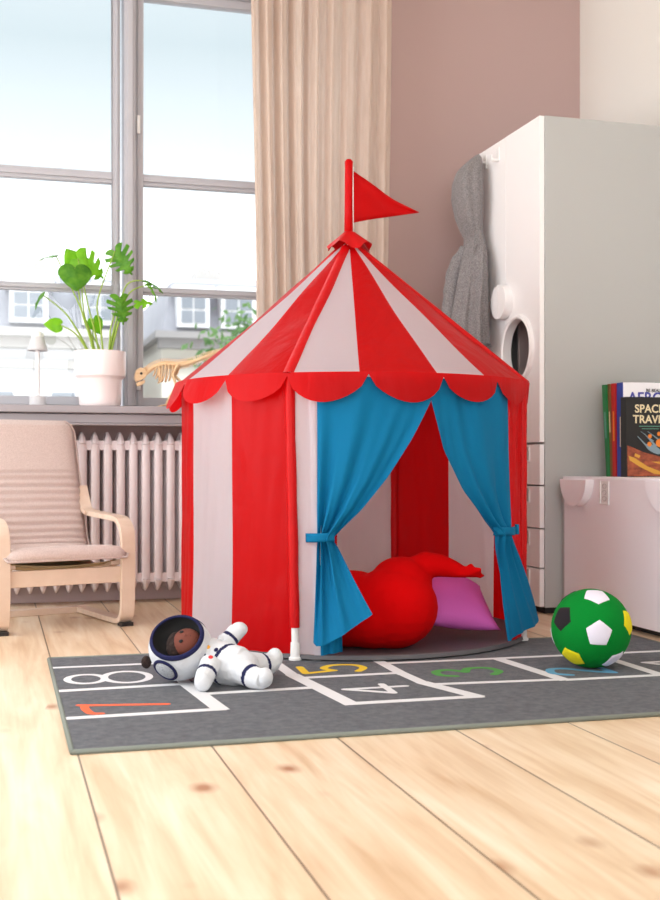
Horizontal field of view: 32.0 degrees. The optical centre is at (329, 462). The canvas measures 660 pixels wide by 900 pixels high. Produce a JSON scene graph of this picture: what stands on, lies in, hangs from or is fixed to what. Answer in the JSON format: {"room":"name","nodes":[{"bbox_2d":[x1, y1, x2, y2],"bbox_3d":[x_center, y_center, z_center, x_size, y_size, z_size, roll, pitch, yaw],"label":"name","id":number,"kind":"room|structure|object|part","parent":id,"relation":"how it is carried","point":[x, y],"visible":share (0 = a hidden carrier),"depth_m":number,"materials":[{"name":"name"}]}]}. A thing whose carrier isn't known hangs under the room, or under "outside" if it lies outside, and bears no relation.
{"room":"children's room","nodes":[
{"label":"children's room","id":0,"kind":"room"},
{"bbox_2d":[74,349,125,405],"bbox_3d":[-0.848,-0.308,4.240,0.189,0.203,0.189,0,0,-16],"label":"pot","id":1,"kind":"object","parent":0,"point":[100,373],"depth_m":4.17,"materials":[{"name":"white ceramic"}]},
{"bbox_2d":[72,0,579,571],"bbox_3d":[-0.939,-0.790,4.476,4.300,2.620,0.280,0,0,-16],"label":"wall","id":2,"kind":"structure","parent":0,"point":[466,75],"depth_m":4.75,"materials":[{"name":"pink paint"}]},
{"bbox_2d":[0,404,181,425],"bbox_3d":[-0.961,-0.172,4.228,2.280,0.071,0.245,0,0,-16],"label":"windowsill","id":3,"kind":"structure","parent":2,"relation":"attached to","point":[94,415],"depth_m":4.15,"materials":[{"name":"grey paint"}]},
{"bbox_2d":[27,331,47,404],"bbox_3d":[-1.071,-0.346,4.214,0.074,0.278,0.074,0,0,-16],"label":"table lamp","id":4,"kind":"object","parent":3,"relation":"on","point":[37,344],"visible":0.91,"depth_m":4.20,"materials":[{"name":"grey"}]},
{"bbox_3d":[-1.071,-0.437,4.214,0.074,0.053,0.074,0,0,-16],"label":"lamp shade","id":5,"kind":"part","parent":4,"relation":"part of","materials":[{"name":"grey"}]},
{"bbox_2d":[35,242,162,405],"bbox_3d":[-0.849,-0.510,4.240,0.462,0.605,0.187,0,0,-16],"label":"monstera","id":6,"kind":"object","parent":3,"relation":"on","point":[100,373],"visible":1,"depth_m":4.19,"materials":[{"name":"green plant"}]},
{"bbox_3d":[-0.962,-0.501,4.204,0.186,0.231,0.015,0,0,-16],"label":"stem","id":7,"kind":"part","parent":6,"relation":"part of","materials":[{"name":"green plant"}]},
{"bbox_3d":[-0.926,-0.444,4.194,0.117,0.118,0.013,0,0,-27],"label":"stem","id":8,"kind":"part","parent":6,"relation":"part of","materials":[{"name":"green plant"}]},
{"bbox_3d":[-0.927,-0.572,4.213,0.156,0.373,0.015,0,0,-16],"label":"stem","id":9,"kind":"part","parent":6,"relation":"part of","materials":[{"name":"green plant"}]},
{"bbox_3d":[-0.896,-0.546,4.195,0.015,0.321,0.095,0,0,42],"label":"stem","id":10,"kind":"part","parent":6,"relation":"part of","materials":[{"name":"green plant"}]},
{"bbox_3d":[-0.889,-0.550,4.236,0.064,0.328,0.023,0,0,-6],"label":"stem","id":11,"kind":"part","parent":6,"relation":"part of","materials":[{"name":"green plant"}]},
{"bbox_3d":[-0.884,-0.568,4.226,0.086,0.364,0.015,0,0,-16],"label":"stem","id":12,"kind":"part","parent":6,"relation":"part of","materials":[{"name":"green plant"}]},
{"bbox_3d":[-0.859,-0.458,4.253,0.043,0.145,0.008,0,0,-31],"label":"stem","id":13,"kind":"part","parent":6,"relation":"part of","materials":[{"name":"green plant"}]},
{"bbox_3d":[-0.825,-0.583,4.235,0.070,0.394,0.029,0,0,-8],"label":"stem","id":14,"kind":"part","parent":6,"relation":"part of","materials":[{"name":"green plant"}]},
{"bbox_3d":[-0.796,-0.495,4.217,0.066,0.218,0.017,0,0,39],"label":"stem","id":15,"kind":"part","parent":6,"relation":"part of","materials":[{"name":"green plant"}]},
{"bbox_3d":[-0.766,-0.488,4.239,0.106,0.205,0.017,0,0,7],"label":"stem","id":16,"kind":"part","parent":6,"relation":"part of","materials":[{"name":"green plant"}]},
{"bbox_3d":[-0.747,-0.525,4.260,0.157,0.278,0.046,0,0,-16],"label":"stem","id":17,"kind":"part","parent":6,"relation":"part of","materials":[{"name":"green plant"}]},
{"bbox_3d":[-0.753,-0.533,4.254,0.149,0.293,0.015,0,0,-8],"label":"stem","id":18,"kind":"part","parent":6,"relation":"part of","materials":[{"name":"green plant"}]},
{"bbox_2d":[134,348,220,405],"bbox_3d":[-0.535,-0.329,4.339,0.403,0.242,0.066,0,0,-16],"label":"skeleton","id":19,"kind":"object","parent":3,"relation":"on","point":[140,374],"visible":0.87,"depth_m":4.30,"materials":[{"name":"brown wood"}]},
{"bbox_3d":[-0.591,-0.293,4.303,0.054,0.156,0.018,0,0,-16],"label":"leg","id":20,"kind":"part","parent":19,"relation":"part of","materials":[{"name":"brown wood"}]},
{"bbox_2d":[10,581,180,603],"bbox_3d":[-0.898,0.487,4.335,4.100,0.065,0.014,0,0,-16],"label":"baseboard","id":21,"kind":"structure","parent":2,"relation":"attached to","point":[49,595],"depth_m":4.32,"materials":[{"name":"grey paint"}]},
{"bbox_2d":[13,432,181,594],"bbox_3d":[-0.799,0.203,4.286,1.590,0.635,0.132,0,0,-16],"label":"radiator","id":22,"kind":"object","parent":2,"relation":"attached to","point":[166,455],"visible":0.24,"depth_m":4.27,"materials":[{"name":"white metal"}]},
{"bbox_2d":[0,0,255,405],"bbox_3d":[-1.036,-1.029,4.380,2.060,1.706,0.130,0,0,-16],"label":"window","id":23,"kind":"structure","parent":2,"relation":"in","point":[133,180],"depth_m":4.42,"materials":[{"name":"grey paint"}]},
{"bbox_3d":[-1.393,-1.025,4.270,1.210,1.610,0.051,0,0,-16],"label":"casement sash","id":24,"kind":"part","parent":23,"relation":"part of","materials":[{"name":"grey paint"}]},
{"bbox_3d":[-0.735,-0.810,4.422,0.016,1.060,0.030,0,0,-16],"label":"handle","id":25,"kind":"part","parent":23,"relation":"part of","materials":[{"name":"white plastic"}]},
{"bbox_3d":[-0.427,-1.025,4.552,0.689,1.610,0.051,0,0,-16],"label":"casement sash","id":26,"kind":"part","parent":23,"relation":"part of","materials":[{"name":"grey paint"}]},
{"bbox_2d":[0,598,659,899],"bbox_3d":[-0.002,0.570,1.260,4.300,0.100,7.020,0,0,-16],"label":"floor","id":27,"kind":"structure","parent":0,"point":[569,810],"depth_m":1.73,"materials":[{"name":"brown wood"}]},
{"bbox_2d":[0,419,134,636],"bbox_3d":[-0.935,0.186,3.747,0.446,0.668,0.508,0,0,-32],"label":"armchair","id":28,"kind":"object","parent":27,"relation":"on","point":[45,505],"visible":1,"depth_m":3.81,"materials":[{"name":"brown wood"}]},
{"bbox_3d":[-1.097,0.332,3.630,0.046,0.370,0.451,0,0,-32],"label":"frame","id":29,"kind":"part","parent":28,"relation":"part of","materials":[{"name":"brown wood"}]},
{"bbox_2d":[0,420,126,562],"bbox_3d":[-0.928,0.085,3.736,0.400,0.462,0.482,0,0,-32],"label":"cushion","id":30,"kind":"object","parent":28,"relation":"on","point":[45,505],"depth_m":3.85,"materials":[{"name":"beige fabric"}]},
{"bbox_3d":[-0.805,0.107,3.856,0.030,0.488,0.463,0,0,-32],"label":"rail","id":31,"kind":"part","parent":28,"relation":"part of","materials":[{"name":"brown wood"}]},
{"bbox_3d":[-0.759,0.332,3.843,0.046,0.370,0.451,0,0,-32],"label":"frame","id":32,"kind":"part","parent":28,"relation":"part of","materials":[{"name":"brown wood"}]},
{"bbox_2d":[166,159,538,660],"bbox_3d":[0.056,-0.203,3.476,1.094,1.430,1.087,0,0,-27],"label":"tent","id":33,"kind":"object","parent":27,"relation":"on","point":[354,424],"visible":0.95,"depth_m":3.10,"materials":[{"name":"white fabric"}]},
{"bbox_2d":[313,377,431,655],"bbox_3d":[0.121,0.139,2.951,0.328,0.722,0.088,0,0,-4],"label":"drape","id":34,"kind":"object","parent":33,"relation":"hanging from","point":[363,426],"depth_m":2.96,"materials":[{"name":"blue fabric"}]},
{"bbox_2d":[342,552,483,648],"bbox_3d":[0.169,0.376,3.141,0.478,0.262,0.251,0,0,16],"label":"cushion","id":35,"kind":"object","parent":33,"relation":"in","point":[400,596],"visible":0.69,"depth_m":3.07,"materials":[{"name":"red fabric"}]},
{"bbox_2d":[432,577,500,629],"bbox_3d":[0.355,0.392,3.355,0.260,0.173,0.270,0,0,0],"label":"pillow","id":36,"kind":"object","parent":33,"relation":"on","point":[462,604],"visible":0.63,"depth_m":3.27,"materials":[{"name":"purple fabric"}]},
{"bbox_2d":[431,378,538,640],"bbox_3d":[0.459,0.132,3.155,0.076,0.708,0.511,0,0,44],"label":"drape","id":37,"kind":"object","parent":33,"relation":"hanging from","point":[482,422],"depth_m":3.14,"materials":[{"name":"blue fabric"}]},
{"bbox_2d":[47,634,659,754],"bbox_3d":[0.216,0.515,2.759,1.704,0.010,1.047,0,0,-16],"label":"rug","id":38,"kind":"object","parent":27,"relation":"on","point":[106,703],"visible":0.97,"depth_m":2.50,"materials":[{"name":"grey carpet"}]},
{"bbox_2d":[141,615,282,691],"bbox_3d":[-0.277,0.437,2.668,0.328,0.162,0.220,0,0,0],"label":"doll","id":39,"kind":"object","parent":38,"relation":"on","point":[180,647],"visible":0.98,"depth_m":2.64,"materials":[{"name":"white fabric"}]},
{"bbox_2d":[550,589,631,667],"bbox_3d":[0.653,0.413,2.879,0.200,0.197,0.200,0,0,13],"label":"football","id":40,"kind":"object","parent":38,"relation":"on","point":[591,628],"visible":1,"depth_m":2.81,"materials":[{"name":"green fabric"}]},
{"bbox_2d":[479,115,659,612],"bbox_3d":[0.900,-0.338,4.281,0.597,1.716,0.540,0,0,-16],"label":"wardrobe","id":41,"kind":"object","parent":27,"relation":"on","point":[571,206],"visible":0.69,"depth_m":4.01,"materials":[{"name":"grey wood"}]},
{"bbox_2d":[442,154,490,346],"bbox_3d":[0.514,-0.792,4.328,0.163,0.764,0.248,0,0,-25],"label":"hanging cloth","id":42,"kind":"object","parent":41,"relation":"hanging from","point":[466,289],"visible":0.91,"depth_m":4.29,"materials":[{"name":"grey fabric"}]},
{"bbox_2d":[451,154,483,239],"bbox_3d":[0.522,-1.007,4.355,0.109,0.334,0.152,0,0,-16],"label":"hood","id":43,"kind":"object","parent":42,"relation":"attached to","point":[467,185],"depth_m":4.30,"materials":[{"name":"grey fabric"}]},
{"bbox_3d":[0.615,-0.632,4.341,0.018,1.121,0.263,0,0,-16],"label":"door","id":44,"kind":"part","parent":41,"relation":"part of","materials":[{"name":"white paint"}]},
{"bbox_3d":[0.619,-0.588,4.237,0.032,0.124,0.062,0,0,-16],"label":"knob","id":45,"kind":"part","parent":41,"relation":"part of","materials":[{"name":"white paint"}]},
{"bbox_3d":[0.637,-0.588,4.174,0.032,0.124,0.062,0,0,-16],"label":"knob","id":46,"kind":"part","parent":41,"relation":"part of","materials":[{"name":"white paint"}]},
{"bbox_3d":[0.690,-0.632,4.080,0.018,1.121,0.271,0,0,-16],"label":"door","id":47,"kind":"part","parent":41,"relation":"part of","materials":[{"name":"white paint"}]},
{"bbox_3d":[0.653,0.429,4.209,0.018,0.129,0.538,0,0,-16],"label":"drawer","id":48,"kind":"part","parent":41,"relation":"part of","materials":[{"name":"white paint"}]},
{"bbox_3d":[0.653,0.294,4.209,0.018,0.132,0.538,0,0,-16],"label":"drawer","id":49,"kind":"part","parent":41,"relation":"part of","materials":[{"name":"white paint"}]},
{"bbox_3d":[0.653,0.152,4.209,0.018,0.143,0.538,0,0,-16],"label":"drawer","id":50,"kind":"part","parent":41,"relation":"part of","materials":[{"name":"white paint"}]},
{"bbox_3d":[0.653,0.006,4.209,0.018,0.140,0.538,0,0,-16],"label":"drawer","id":51,"kind":"part","parent":41,"relation":"part of","materials":[{"name":"white paint"}]},
{"bbox_2d":[560,476,659,635],"bbox_3d":[1.143,0.283,3.604,0.521,0.474,0.882,0,0,-16],"label":"storage box","id":52,"kind":"object","parent":27,"relation":"on","point":[611,525],"visible":0.91,"depth_m":3.61,"materials":[{"name":"grey plastic"}]},
{"bbox_3d":[0.821,0.099,3.833,0.030,0.090,0.180,0,0,-16],"label":"handle","id":53,"kind":"part","parent":52,"relation":"part of","materials":[{"name":"white paint"}]},
{"bbox_2d":[607,384,612,476],"bbox_3d":[1.054,-0.115,3.921,0.234,0.321,0.013,0,0,-16],"label":"picture book","id":54,"kind":"object","parent":52,"relation":"on","point":[609,385],"visible":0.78,"depth_m":3.89,"materials":[{"name":"paper"}]},
{"bbox_2d":[611,383,616,476],"bbox_3d":[1.061,-0.113,3.904,0.222,0.314,0.022,-1,0,-16],"label":"picture book","id":55,"kind":"object","parent":52,"relation":"on","point":[613,385],"visible":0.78,"depth_m":3.87,"materials":[{"name":"red paper"}]},
{"bbox_2d":[602,382,659,476],"bbox_3d":[1.044,-0.116,3.938,0.239,0.324,0.024,0,0,-16],"label":"picture book","id":56,"kind":"object","parent":52,"relation":"on","point":[604,387],"visible":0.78,"depth_m":3.90,"materials":[{"name":"green paper"}]},
{"bbox_2d":[617,382,659,476],"bbox_3d":[1.094,-0.112,3.879,0.262,0.314,0.039,0,0,-16],"label":"picture book","id":57,"kind":"object","parent":52,"relation":"on","point":[624,389],"visible":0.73,"depth_m":3.85,"materials":[{"name":"white paper"}]},
{"bbox_2d":[621,397,659,476],"bbox_3d":[1.071,-0.086,3.833,0.207,0.264,0.036,0,0,-16],"label":"picture book","id":58,"kind":"object","parent":52,"relation":"on","point":[640,416],"visible":1,"depth_m":3.81,"materials":[{"name":"black paper"}]},
{"bbox_2d":[627,445,659,475],"bbox_3d":[1.077,-0.007,3.817,0.201,0.102,0.001,0,0,-16],"label":"picture","id":59,"kind":"object","parent":58,"relation":"attached to","point":[642,460],"depth_m":3.81},
{"bbox_2d":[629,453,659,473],"bbox_3d":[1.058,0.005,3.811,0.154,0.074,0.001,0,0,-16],"label":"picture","id":60,"kind":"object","parent":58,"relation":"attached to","point":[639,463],"depth_m":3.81,"materials":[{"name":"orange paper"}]},
{"bbox_2d":[637,432,659,453],"bbox_3d":[1.084,-0.067,3.819,0.142,0.076,0.001,0,0,-16],"label":"picture","id":61,"kind":"object","parent":58,"relation":"attached to","point":[647,442],"depth_m":3.81,"materials":[{"name":"grey"}]},
{"bbox_2d":[647,432,659,446],"bbox_3d":[1.080,-0.078,3.817,0.060,0.051,0.001,0,0,-16],"label":"picture","id":62,"kind":"object","parent":58,"relation":"attached to","point":[653,438],"depth_m":3.82,"materials":[{"name":"orange"}]},
{"bbox_3d":[0.971,0.099,3.319,0.030,0.090,0.180,0,0,-16],"label":"handle","id":63,"kind":"part","parent":52,"relation":"part of","materials":[{"name":"white paint"}]},
{"bbox_2d":[580,0,659,125],"bbox_3d":[2.056,-0.790,1.703,0.100,2.620,6.720,0,0,-16],"label":"wall","id":64,"kind":"structure","parent":0,"point":[620,39],"depth_m":4.60,"materials":[{"name":"white paint"}]},
{"bbox_3d":[-0.002,-2.150,1.260,4.300,0.100,7.020,0,0,-16],"label":"ceiling","id":65,"kind":"structure","parent":0,"visible":0},
{"bbox_2d":[251,0,391,319],"bbox_3d":[-0.033,-0.797,4.325,0.556,2.604,0.085,0,0,-16],"label":"window curtain","id":66,"kind":"object","parent":65,"relation":"hanging from","point":[321,69],"visible":0.46,"depth_m":4.32,"materials":[{"name":"beige fabric"}]},
{"label":"outside","id":67,"kind":"structure","parent":0,"visible":0},
{"bbox_3d":[-10.617,7.620,36.445,120.000,0.200,64.080,0,0,-16],"label":"ground","id":68,"kind":"structure","parent":67,"visible":0},
{"bbox_2d":[0,258,120,396],"bbox_3d":[-9.760,1.420,26.711,9.600,12.200,9.650,0,0,-16],"label":"house","id":69,"kind":"structure","parent":68,"relation":"on","point":[19,318],"depth_m":23.24,"materials":[{"name":"white paint"}]},
{"bbox_3d":[-6.880,-0.530,22.905,1.100,1.800,0.030,0,0,-16],"label":"pane","id":70,"kind":"part","parent":69,"relation":"part of","materials":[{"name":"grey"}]},
{"bbox_3d":[-9.760,-2.300,26.711,9.600,0.780,9.650,0,0,-16],"label":"cornice","id":71,"kind":"part","parent":69,"relation":"part of","materials":[{"name":"grey stone"}]},
{"bbox_3d":[-5.152,-0.530,23.408,1.000,1.800,0.030,0,0,-16],"label":"pane","id":72,"kind":"part","parent":69,"relation":"part of","materials":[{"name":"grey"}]},
{"bbox_2d":[143,267,255,397],"bbox_3d":[-1.214,1.170,32.325,8.650,12.700,9.650,0,0,-16],"label":"house","id":73,"kind":"structure","parent":68,"relation":"on","point":[169,323],"depth_m":27.15,"materials":[{"name":"white paint"}]},
{"bbox_3d":[-1.214,-2.670,32.325,8.650,0.780,9.650,0,0,-16],"label":"cornice","id":74,"kind":"part","parent":73,"relation":"part of","materials":[{"name":"grey stone"}]},
{"bbox_2d":[180,301,255,367],"bbox_3d":[-1.337,2.591,16.864,2.253,9.862,2.567,0,0,41],"label":"street tree","id":75,"kind":"object","parent":68,"relation":"on","point":[239,329],"visible":0.02,"depth_m":16.55,"materials":[{"name":"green plant"}]}
]}

